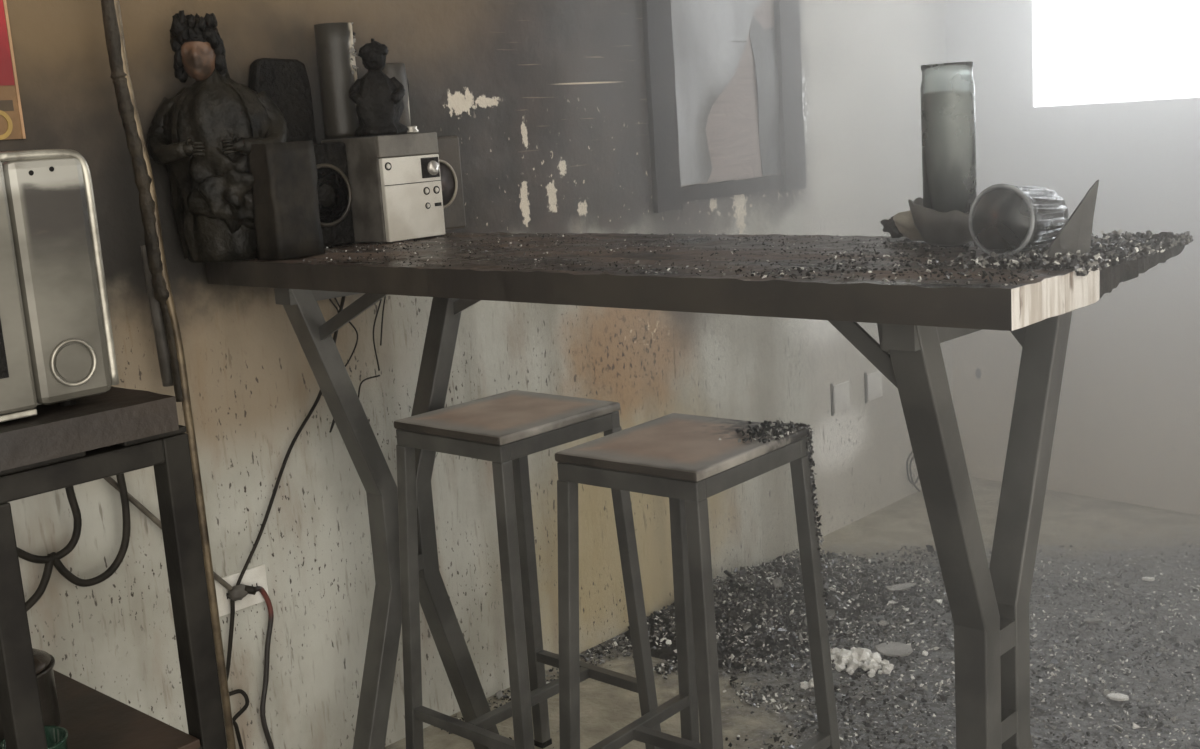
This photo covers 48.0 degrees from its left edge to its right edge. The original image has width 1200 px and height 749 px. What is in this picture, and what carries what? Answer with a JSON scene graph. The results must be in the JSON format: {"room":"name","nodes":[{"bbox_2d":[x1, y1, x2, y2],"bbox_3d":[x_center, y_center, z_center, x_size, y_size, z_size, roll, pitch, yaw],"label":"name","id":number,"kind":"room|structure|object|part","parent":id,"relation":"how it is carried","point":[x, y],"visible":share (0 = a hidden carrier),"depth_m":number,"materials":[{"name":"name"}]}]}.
{"room":"fire-damaged room","nodes":[
{"label":"fire-damaged room","id":0,"kind":"room"},
{"bbox_2d":[0,0,952,748],"bbox_3d":[-0.184,-0.600,3.076,0.120,2.600,4.350,6,14,42],"label":"wall","id":1,"kind":"structure","parent":0,"point":[544,101],"depth_m":2.91,"materials":[{"name":"paint"}]},
{"bbox_2d":[0,0,25,139],"bbox_3d":[-1.078,-0.544,2.007,0.006,0.400,0.392,6,14,42],"label":"poster","id":2,"kind":"object","parent":1,"relation":"attached to","point":[11,117],"visible":1,"depth_m":2.16,"materials":[{"name":"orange paper"}]},
{"bbox_2d":[215,564,268,616],"bbox_3d":[-0.679,0.409,2.548,0.009,0.072,0.115,6,14,42],"label":"wall outlet","id":3,"kind":"object","parent":1,"relation":"attached to","point":[255,576],"visible":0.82,"depth_m":2.55,"materials":[{"name":"white plastic"}]},
{"bbox_2d":[223,584,235,605],"bbox_3d":[-0.696,0.414,2.526,0.001,0.036,0.024,6,14,42],"label":"socket","id":4,"kind":"object","parent":3,"relation":"attached to","point":[226,601],"depth_m":2.52,"materials":[{"name":"white plastic"}]},
{"bbox_2d":[226,584,256,600],"bbox_3d":[-0.673,0.407,2.527,0.058,0.031,0.028,-12,13,-37],"label":"plug","id":5,"kind":"object","parent":3,"relation":"attached to","point":[238,592],"visible":1,"depth_m":2.52,"materials":[{"name":"grey plastic"}]},
{"bbox_2d":[104,477,232,590],"bbox_3d":[-0.791,0.257,2.386,0.009,0.354,0.282,6,14,42],"label":"cable","id":6,"kind":"object","parent":5,"relation":"attached to","point":[111,481],"visible":0.41,"depth_m":2.37,"materials":[{"name":"rubber"}]},
{"bbox_2d":[226,600,248,748],"bbox_3d":[-0.684,0.635,2.538,0.019,0.429,0.051,6,14,42],"label":"cable","id":7,"kind":"object","parent":5,"relation":"hanging from","point":[232,603],"visible":0.83,"depth_m":2.52,"materials":[{"name":"black rubber"}]},
{"bbox_2d":[256,586,273,748],"bbox_3d":[-0.634,0.616,2.595,0.015,0.440,0.054,6,14,42],"label":"cable","id":8,"kind":"object","parent":5,"relation":"hanging from","point":[260,589],"visible":1,"depth_m":2.58,"materials":[{"name":"red rubber"}]},
{"bbox_2d":[248,576,260,596],"bbox_3d":[-0.659,0.404,2.566,0.001,0.036,0.024,6,14,42],"label":"socket","id":9,"kind":"object","parent":3,"relation":"attached to","point":[254,581],"depth_m":2.57,"materials":[{"name":"white plastic"}]},
{"bbox_2d":[329,419,334,432],"bbox_3d":[-0.525,0.068,2.657,0.003,0.091,0.033,6,14,42],"label":"wire","id":10,"kind":"object","parent":1,"relation":"attached to","point":[333,421],"visible":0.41,"depth_m":2.66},
{"bbox_2d":[358,375,379,397],"bbox_3d":[-0.467,0.026,2.716,0.003,0.042,0.062,6,14,42],"label":"wire","id":11,"kind":"object","parent":1,"relation":"attached to","point":[377,375],"visible":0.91,"depth_m":2.70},
{"bbox_2d":[380,296,385,345],"bbox_3d":[-0.437,-0.126,2.732,0.003,0.131,0.038,6,14,42],"label":"wire","id":12,"kind":"object","parent":1,"relation":"attached to","point":[385,296],"visible":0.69,"depth_m":2.73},
{"bbox_2d":[642,0,805,212],"bbox_3d":[0.334,-0.836,3.510,0.024,0.768,0.650,6,14,42],"label":"picture frame","id":13,"kind":"object","parent":1,"relation":"attached to","point":[724,77],"visible":1,"depth_m":3.51,"materials":[{"name":"grey wood"}]},
{"bbox_3d":[0.145,-0.786,3.315,0.015,0.768,0.099,6,14,42],"label":"rail","id":14,"kind":"part","parent":13,"relation":"part of","materials":[{"name":"grey wood"}]},
{"bbox_3d":[0.352,-0.495,3.576,0.013,0.042,0.454,6,14,42],"label":"rail","id":15,"kind":"part","parent":13,"relation":"part of","materials":[{"name":"grey wood"}]},
{"bbox_3d":[0.517,-0.889,3.708,0.021,0.759,0.101,6,14,42],"label":"rail","id":16,"kind":"part","parent":13,"relation":"part of","materials":[{"name":"grey wood"}]},
{"bbox_2d":[830,381,849,415],"bbox_3d":[0.724,0.067,4.054,0.005,0.097,0.099,6,14,42],"label":"outlet box","id":17,"kind":"object","parent":1,"relation":"attached to","point":[840,392],"visible":1,"depth_m":4.05,"materials":[{"name":"white plastic"}]},
{"bbox_2d":[864,371,882,402],"bbox_3d":[0.852,0.033,4.190,0.005,0.097,0.099,6,14,42],"label":"outlet box","id":18,"kind":"object","parent":1,"relation":"attached to","point":[872,381],"visible":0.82,"depth_m":4.18,"materials":[{"name":"white plastic"}]},
{"bbox_2d":[906,450,919,491],"bbox_3d":[1.024,0.319,4.394,0.010,0.148,0.088,6,14,42],"label":"coiled cable","id":19,"kind":"object","parent":1,"relation":"attached to","point":[911,481],"visible":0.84,"depth_m":4.38,"materials":[{"name":"grey rubber"}]},
{"bbox_2d":[385,476,1199,748],"bbox_3d":[1.453,0.862,1.908,4.320,0.060,4.350,6,14,42],"label":"floor","id":20,"kind":"structure","parent":0,"point":[1116,528],"depth_m":3.11,"materials":[{"name":"concrete"}]},
{"bbox_2d":[0,386,227,748],"bbox_3d":[-0.915,0.513,1.946,0.485,0.928,0.794,6,14,42],"label":"side table","id":21,"kind":"object","parent":20,"relation":"on","point":[118,431],"visible":0.91,"depth_m":1.89,"materials":[{"name":"black metal"}]},
{"bbox_3d":[-0.761,0.575,1.814,0.040,0.832,0.040,6,14,42],"label":"post","id":22,"kind":"part","parent":21,"relation":"part of","materials":[{"name":"black metal"}]},
{"bbox_2d":[0,648,60,740],"bbox_3d":[-0.882,0.464,1.996,0.144,0.162,0.144,6,14,42],"label":"cooking pot","id":23,"kind":"object","parent":21,"relation":"on","point":[44,662],"visible":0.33,"depth_m":1.99,"materials":[{"name":"grey metal"}]},
{"bbox_3d":[-0.885,0.410,1.986,0.136,0.053,0.136,6,14,42],"label":"lid","id":24,"kind":"part","parent":23,"relation":"part of","materials":[{"name":"grey metal"}]},
{"bbox_2d":[0,725,67,748],"bbox_3d":[-0.799,0.536,1.902,0.093,0.043,0.093,6,14,42],"label":"glass pot","id":25,"kind":"object","parent":21,"relation":"on","point":[56,736],"visible":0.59,"depth_m":1.93,"materials":[{"name":"green glass"}]},
{"bbox_2d":[0,149,118,421],"bbox_3d":[-0.967,-0.102,1.770,0.354,0.349,0.504,6,14,42],"label":"microwave oven","id":26,"kind":"object","parent":21,"relation":"on","point":[57,342],"visible":1,"depth_m":1.78,"materials":[{"name":"metal"}]},
{"bbox_3d":[-0.891,-0.082,1.621,0.028,0.326,0.384,6,14,42],"label":"door","id":27,"kind":"part","parent":26,"relation":"part of","materials":[{"name":"silver metal"}]},
{"bbox_3d":[-0.881,0.083,1.651,0.025,0.008,0.382,6,14,42],"label":"trim","id":28,"kind":"part","parent":26,"relation":"part of","materials":[{"name":"silver metal"}]},
{"bbox_3d":[-0.820,0.157,1.703,0.040,0.035,0.572,6,14,42],"label":"rail","id":29,"kind":"part","parent":21,"relation":"part of","materials":[{"name":"black metal"}]},
{"bbox_2d":[53,670,199,748],"bbox_3d":[-0.958,0.576,1.905,0.463,0.014,0.606,6,14,42],"label":"shelf","id":30,"kind":"object","parent":21,"relation":"attached to","point":[91,718],"depth_m":2.03,"materials":[{"name":"brown wood"}]},
{"bbox_3d":[-0.586,0.511,1.999,0.040,0.868,0.040,6,14,42],"label":"post","id":31,"kind":"part","parent":21,"relation":"part of","materials":[{"name":"black metal"}]},
{"bbox_2d":[101,0,235,748],"bbox_3d":[-0.761,-0.304,2.246,0.031,2.400,0.075,6,14,42],"label":"pole","id":32,"kind":"object","parent":20,"relation":"on","point":[111,13],"visible":0.99,"depth_m":2.27,"materials":[{"name":"brown wood"}]},
{"bbox_2d":[140,245,173,386],"bbox_3d":[-0.760,-0.101,2.321,0.024,0.246,0.033,6,14,42],"label":"strap","id":33,"kind":"object","parent":32,"relation":"hanging from","point":[162,347],"visible":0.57,"depth_m":2.31,"materials":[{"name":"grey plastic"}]},
{"bbox_2d":[394,390,661,748],"bbox_3d":[-0.142,0.440,2.508,0.346,0.762,0.367,6,14,43],"label":"bar stool","id":34,"kind":"object","parent":20,"relation":"on","point":[504,428],"visible":1,"depth_m":2.45,"materials":[{"name":"metal"}]},
{"bbox_3d":[-0.350,0.479,2.499,0.079,0.717,0.034,-4,11,-2],"label":"leg","id":35,"kind":"part","parent":34,"relation":"part of","materials":[{"name":"metal"}]},
{"bbox_3d":[-0.167,0.074,2.440,0.283,0.016,0.304,6,14,43],"label":"seat","id":36,"kind":"part","parent":34,"relation":"part of","materials":[{"name":"brown wood"}]},
{"bbox_3d":[-0.166,0.097,2.444,0.277,0.030,0.298,6,14,43],"label":"seat frame","id":37,"kind":"part","parent":34,"relation":"part of","materials":[{"name":"metal"}]},
{"bbox_3d":[-0.140,0.501,2.305,0.034,0.717,0.079,-4,11,-2],"label":"leg","id":38,"kind":"part","parent":34,"relation":"part of","materials":[{"name":"metal"}]},
{"bbox_3d":[-0.142,0.424,2.719,0.034,0.717,0.079,-4,11,-2],"label":"leg","id":39,"kind":"part","parent":34,"relation":"part of","materials":[{"name":"metal"}]},
{"bbox_3d":[0.069,0.446,2.525,0.079,0.717,0.034,-4,11,-2],"label":"leg","id":40,"kind":"part","parent":34,"relation":"part of","materials":[{"name":"metal"}]},
{"bbox_2d":[205,232,1184,748],"bbox_3d":[0.058,0.333,2.166,1.555,1.070,0.493,6,14,43],"label":"bar table","id":41,"kind":"object","parent":20,"relation":"on","point":[989,605],"visible":0.89,"depth_m":1.76,"materials":[{"name":"brown wood"}]},
{"bbox_2d":[147,10,287,262],"bbox_3d":[-0.663,-0.414,2.343,0.240,0.426,0.182,-5,11,-7],"label":"statuette","id":42,"kind":"object","parent":41,"relation":"on","point":[203,135],"visible":0.96,"depth_m":2.30,"materials":[{"name":"black stone"}]},
{"bbox_3d":[-0.739,-0.418,2.306,0.081,0.114,0.118,-5,11,-7],"label":"arm","id":43,"kind":"part","parent":42,"relation":"part of"},
{"bbox_3d":[-0.583,-0.432,2.325,0.081,0.114,0.118,-5,11,-7],"label":"arm","id":44,"kind":"part","parent":42,"relation":"part of"},
{"bbox_2d":[248,58,316,143],"bbox_3d":[-0.588,-0.416,2.535,0.030,0.351,0.124,6,14,42],"label":"wall plaque","id":45,"kind":"object","parent":41,"relation":"on","point":[285,81],"visible":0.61,"depth_m":2.51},
{"bbox_2d":[247,140,324,259],"bbox_3d":[-0.541,-0.301,2.322,0.066,0.196,0.106,5,13,38],"label":"speaker","id":46,"kind":"object","parent":41,"relation":"on","point":[287,225],"visible":1,"depth_m":2.29},
{"bbox_2d":[236,296,345,584],"bbox_3d":[-0.587,0.093,2.590,0.009,0.577,0.344,6,14,42],"label":"cable","id":47,"kind":"object","parent":41,"relation":"hanging from","point":[343,297],"visible":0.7,"depth_m":2.57,"materials":[{"name":"black rubber"}]},
{"bbox_3d":[-0.410,-0.175,2.480,0.045,0.034,0.415,6,14,43],"label":"rail","id":48,"kind":"part","parent":41,"relation":"part of","materials":[{"name":"metal"}]},
{"bbox_2d":[313,142,354,246],"bbox_3d":[-0.550,-0.330,2.499,0.095,0.190,0.163,6,14,42],"label":"speaker","id":49,"kind":"object","parent":41,"relation":"on","point":[333,184],"visible":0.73,"depth_m":2.50},
{"bbox_3d":[-0.453,0.331,2.491,0.049,1.025,0.188,6,14,43],"label":"leg","id":50,"kind":"part","parent":41,"relation":"part of","materials":[{"name":"metal"}]},
{"bbox_2d":[335,298,357,366],"bbox_3d":[-0.510,-0.106,2.655,0.003,0.212,0.073,6,14,42],"label":"wire","id":51,"kind":"object","parent":41,"relation":"hanging from","point":[335,298],"visible":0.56,"depth_m":2.68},
{"bbox_2d":[373,299,381,370],"bbox_3d":[-0.444,-0.119,2.725,0.003,0.220,0.049,6,14,42],"label":"wire","id":52,"kind":"object","parent":41,"relation":"hanging from","point":[381,299],"visible":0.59,"depth_m":2.72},
{"bbox_2d":[321,126,445,242],"bbox_3d":[-0.412,-0.366,2.585,0.189,0.211,0.145,5,14,41],"label":"stereo system","id":53,"kind":"object","parent":41,"relation":"on","point":[395,180],"depth_m":2.52,"materials":[{"name":"grey plastic"}]},
{"bbox_2d":[314,22,361,138],"bbox_3d":[-0.496,-0.560,2.568,0.078,0.213,0.072,-5,11,-4],"label":"cylindrical vase","id":54,"kind":"object","parent":53,"relation":"on","point":[337,67],"visible":0.8,"depth_m":2.54,"materials":[{"name":"grey metal"}]},
{"bbox_2d":[349,39,408,136],"bbox_3d":[-0.415,-0.535,2.506,0.098,0.176,0.101,1,12,26],"label":"figurine","id":55,"kind":"object","parent":53,"relation":"on","point":[377,97],"visible":1,"depth_m":2.48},
{"bbox_3d":[-0.449,-0.522,2.492,0.034,0.051,0.048,-5,11,-7],"label":"arm","id":56,"kind":"part","parent":55,"relation":"part of"},
{"bbox_3d":[-0.378,-0.528,2.501,0.034,0.051,0.048,-5,11,-7],"label":"arm","id":57,"kind":"part","parent":55,"relation":"part of"},
{"bbox_2d":[382,63,410,134],"bbox_3d":[-0.404,-0.533,2.606,0.068,0.134,0.068,-4,11,-1],"label":"candle cup","id":58,"kind":"object","parent":53,"relation":"on","point":[397,70],"visible":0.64,"depth_m":2.59,"materials":[{"name":"grey glass"}]},
{"bbox_3d":[-0.359,-0.463,2.545,0.034,0.014,0.034,6,14,42],"label":"bottle cap","id":59,"kind":"part","parent":53,"relation":"part of","materials":[{"name":"silver metal"}]},
{"bbox_3d":[-0.353,-0.334,2.540,0.012,0.154,0.140,5,14,41],"label":"panel","id":60,"kind":"part","parent":53,"relation":"part of","materials":[{"name":"silver metal"}]},
{"bbox_3d":[-0.316,-0.392,2.556,0.011,0.028,0.028,5,14,41],"label":"volume knob","id":61,"kind":"part","parent":53,"relation":"part of","materials":[{"name":"silver metal"}]},
{"bbox_2d":[434,136,465,229],"bbox_3d":[-0.346,-0.385,2.725,0.095,0.187,0.120,6,14,42],"label":"speaker","id":62,"kind":"object","parent":41,"relation":"on","point":[448,146],"visible":0.39,"depth_m":2.72},
{"bbox_3d":[-0.296,0.289,2.654,0.049,1.025,0.188,6,14,43],"label":"leg","id":63,"kind":"part","parent":41,"relation":"part of","materials":[{"name":"metal"}]},
{"bbox_2d":[253,229,1192,285],"bbox_3d":[0.038,-0.192,2.060,1.535,0.022,0.502,6,14,42],"label":"debris","id":64,"kind":"object","parent":41,"relation":"on","point":[1111,249],"visible":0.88,"depth_m":1.63,"materials":[{"name":"grey gravel"}]},
{"bbox_2d":[908,197,972,245],"bbox_3d":[0.469,-0.206,1.807,0.106,0.063,0.106,6,14,42],"label":"bowl","id":65,"kind":"object","parent":64,"relation":"on","point":[951,228],"visible":0.7,"depth_m":1.77,"materials":[{"name":"ceramic"}]},
{"bbox_2d":[1047,180,1098,256],"bbox_3d":[0.554,-0.182,1.577,0.060,0.088,0.013,-3,11,5],"label":"shard","id":66,"kind":"object","parent":64,"relation":"on","point":[1076,233],"visible":0.84,"depth_m":1.57},
{"bbox_2d":[880,216,902,237],"bbox_3d":[0.434,-0.214,1.954,0.043,0.031,0.045,-7,11,-18],"label":"lump","id":67,"kind":"object","parent":41,"relation":"on","point":[889,225],"visible":0.51,"depth_m":1.95,"materials":[{"name":"grey stone"}]},
{"bbox_2d":[893,210,922,240],"bbox_3d":[0.453,-0.212,1.894,0.088,0.045,0.058,6,14,42],"label":"lump","id":68,"kind":"object","parent":41,"relation":"on","point":[904,222],"visible":0.36,"depth_m":1.89,"materials":[{"name":"beige stone"}]},
{"bbox_3d":[0.475,-0.081,1.653,0.041,0.034,0.415,6,14,43],"label":"rail","id":69,"kind":"part","parent":41,"relation":"part of","materials":[{"name":"metal"}]},
{"bbox_3d":[0.431,0.424,1.663,0.045,1.025,0.188,6,14,43],"label":"leg","id":70,"kind":"part","parent":41,"relation":"part of","materials":[{"name":"metal"}]},
{"bbox_2d":[920,62,976,240],"bbox_3d":[0.466,-0.295,1.798,0.070,0.234,0.070,6,14,42],"label":"glass jar","id":71,"kind":"object","parent":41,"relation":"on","point":[947,90],"visible":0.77,"depth_m":1.77,"materials":[{"name":"glass"}]},
{"bbox_2d":[969,184,1067,257],"bbox_3d":[0.520,-0.194,1.657,0.105,0.089,0.089,-13,14,-40],"label":"glass tumbler","id":72,"kind":"object","parent":41,"relation":"on","point":[1004,219],"visible":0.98,"depth_m":1.63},
{"bbox_3d":[0.588,0.383,1.826,0.045,1.025,0.188,6,14,43],"label":"leg","id":73,"kind":"part","parent":41,"relation":"part of","materials":[{"name":"metal"}]},
{"bbox_2d":[555,413,839,748],"bbox_3d":[0.158,0.471,2.209,0.341,0.770,0.375,5,14,40],"label":"bar stool","id":74,"kind":"object","parent":20,"relation":"on","point":[686,459],"visible":1,"depth_m":2.15,"materials":[{"name":"metal"}]},
{"bbox_3d":[-0.050,0.517,2.187,0.079,0.715,0.034,-5,11,-4],"label":"leg","id":75,"kind":"part","parent":74,"relation":"part of","materials":[{"name":"metal"}]},
{"bbox_3d":[0.133,0.111,2.143,0.278,0.016,0.312,5,14,40],"label":"seat","id":76,"kind":"part","parent":74,"relation":"part of","materials":[{"name":"brown wood"}]},
{"bbox_3d":[0.135,0.134,2.147,0.272,0.030,0.306,5,14,40],"label":"seat frame","id":77,"kind":"part","parent":74,"relation":"part of","materials":[{"name":"metal"}]},
{"bbox_3d":[0.153,0.460,2.423,0.034,0.715,0.079,-5,11,-4],"label":"leg","id":78,"kind":"part","parent":74,"relation":"part of","materials":[{"name":"metal"}]},
{"bbox_3d":[0.166,0.536,2.006,0.034,0.715,0.079,-5,11,-4],"label":"leg","id":79,"kind":"part","parent":74,"relation":"part of","materials":[{"name":"metal"}]},
{"bbox_3d":[0.369,0.479,2.242,0.079,0.715,0.034,-5,11,-4],"label":"leg","id":80,"kind":"part","parent":74,"relation":"part of","materials":[{"name":"metal"}]},
{"bbox_2d":[624,561,877,661],"bbox_3d":[0.498,0.567,3.501,0.480,0.070,1.060,6,14,42],"label":"mound","id":81,"kind":"object","parent":20,"relation":"on","point":[663,653],"visible":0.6,"depth_m":3.31,"materials":[{"name":"black gravel"}]},
{"bbox_2d":[800,678,813,689],"bbox_3d":[0.474,0.686,2.981,0.066,0.029,0.041,6,14,42],"label":"lump","id":82,"kind":"object","parent":20,"relation":"on","point":[804,685],"visible":0.45,"depth_m":2.98,"materials":[{"name":"white stone"}]},
{"bbox_2d":[434,534,1199,748],"bbox_3d":[1.176,0.607,2.971,2.208,0.089,2.204,6,14,42],"label":"debris","id":83,"kind":"object","parent":20,"relation":"on","point":[791,574],"visible":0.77,"depth_m":3.27,"materials":[{"name":"grey gravel"}]},
{"bbox_2d":[804,609,834,625],"bbox_3d":[0.541,0.598,3.318,0.108,0.010,0.053,-9,12,-26],"label":"fragment","id":84,"kind":"object","parent":83,"relation":"on","point":[830,613],"visible":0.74,"depth_m":3.32,"materials":[{"name":"grey stone"}]},
{"bbox_2d":[830,647,893,677],"bbox_3d":[0.591,0.649,3.096,0.182,0.049,0.122,6,14,42],"label":"heap","id":85,"kind":"object","parent":83,"relation":"on","point":[863,658],"visible":0.86,"depth_m":3.07,"materials":[{"name":"white stone"}]},
{"bbox_2d":[875,642,912,656],"bbox_3d":[0.687,0.642,3.143,0.083,0.010,0.069,-4,11,1],"label":"fragment","id":86,"kind":"object","parent":83,"relation":"on","point":[893,649],"visible":1,"depth_m":3.14,"materials":[{"name":"white stone"}]},
{"bbox_2d":[887,583,915,591],"bbox_3d":[0.797,0.560,3.546,0.083,0.008,0.036,-7,11,-18],"label":"fragment","id":87,"kind":"object","parent":83,"relation":"on","point":[905,586],"visible":1,"depth_m":3.54,"materials":[{"name":"white stone"}]},
{"bbox_2d":[1083,618,1101,622],"bbox_3d":[1.185,0.593,3.240,0.044,0.008,0.022,-3,11,4],"label":"fragment","id":88,"kind":"object","parent":83,"relation":"on","point":[1089,620],"visible":1,"depth_m":3.23,"materials":[{"name":"grey stone"}]},
{"bbox_2d":[1106,693,1128,700],"bbox_3d":[1.086,0.677,2.825,0.044,0.007,0.025,1,12,26],"label":"fragment","id":89,"kind":"object","parent":83,"relation":"on","point":[1113,696],"visible":1,"depth_m":2.82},
{"bbox_2d":[1142,577,1154,580],"bbox_3d":[1.422,0.530,3.491,0.021,0.007,0.029,-14,14,-43],"label":"fragment","id":90,"kind":"object","parent":83,"relation":"on","point":[1143,578],"visible":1,"depth_m":3.49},
{"bbox_2d":[945,0,1199,514],"bbox_3d":[2.558,-0.745,2.854,0.060,2.600,4.227,-13,14,-40],"label":"wall","id":91,"kind":"structure","parent":0,"point":[1127,427],"depth_m":4.13,"materials":[{"name":"white paint"}]},
{"bbox_2d":[1034,0,1199,106],"bbox_3d":[1.802,-1.195,3.570,0.024,0.878,1.450,-13,14,-40],"label":"window","id":92,"kind":"structure","parent":91,"relation":"in","point":[1086,51],"depth_m":3.97,"materials":[{"name":"white"}]}
]}

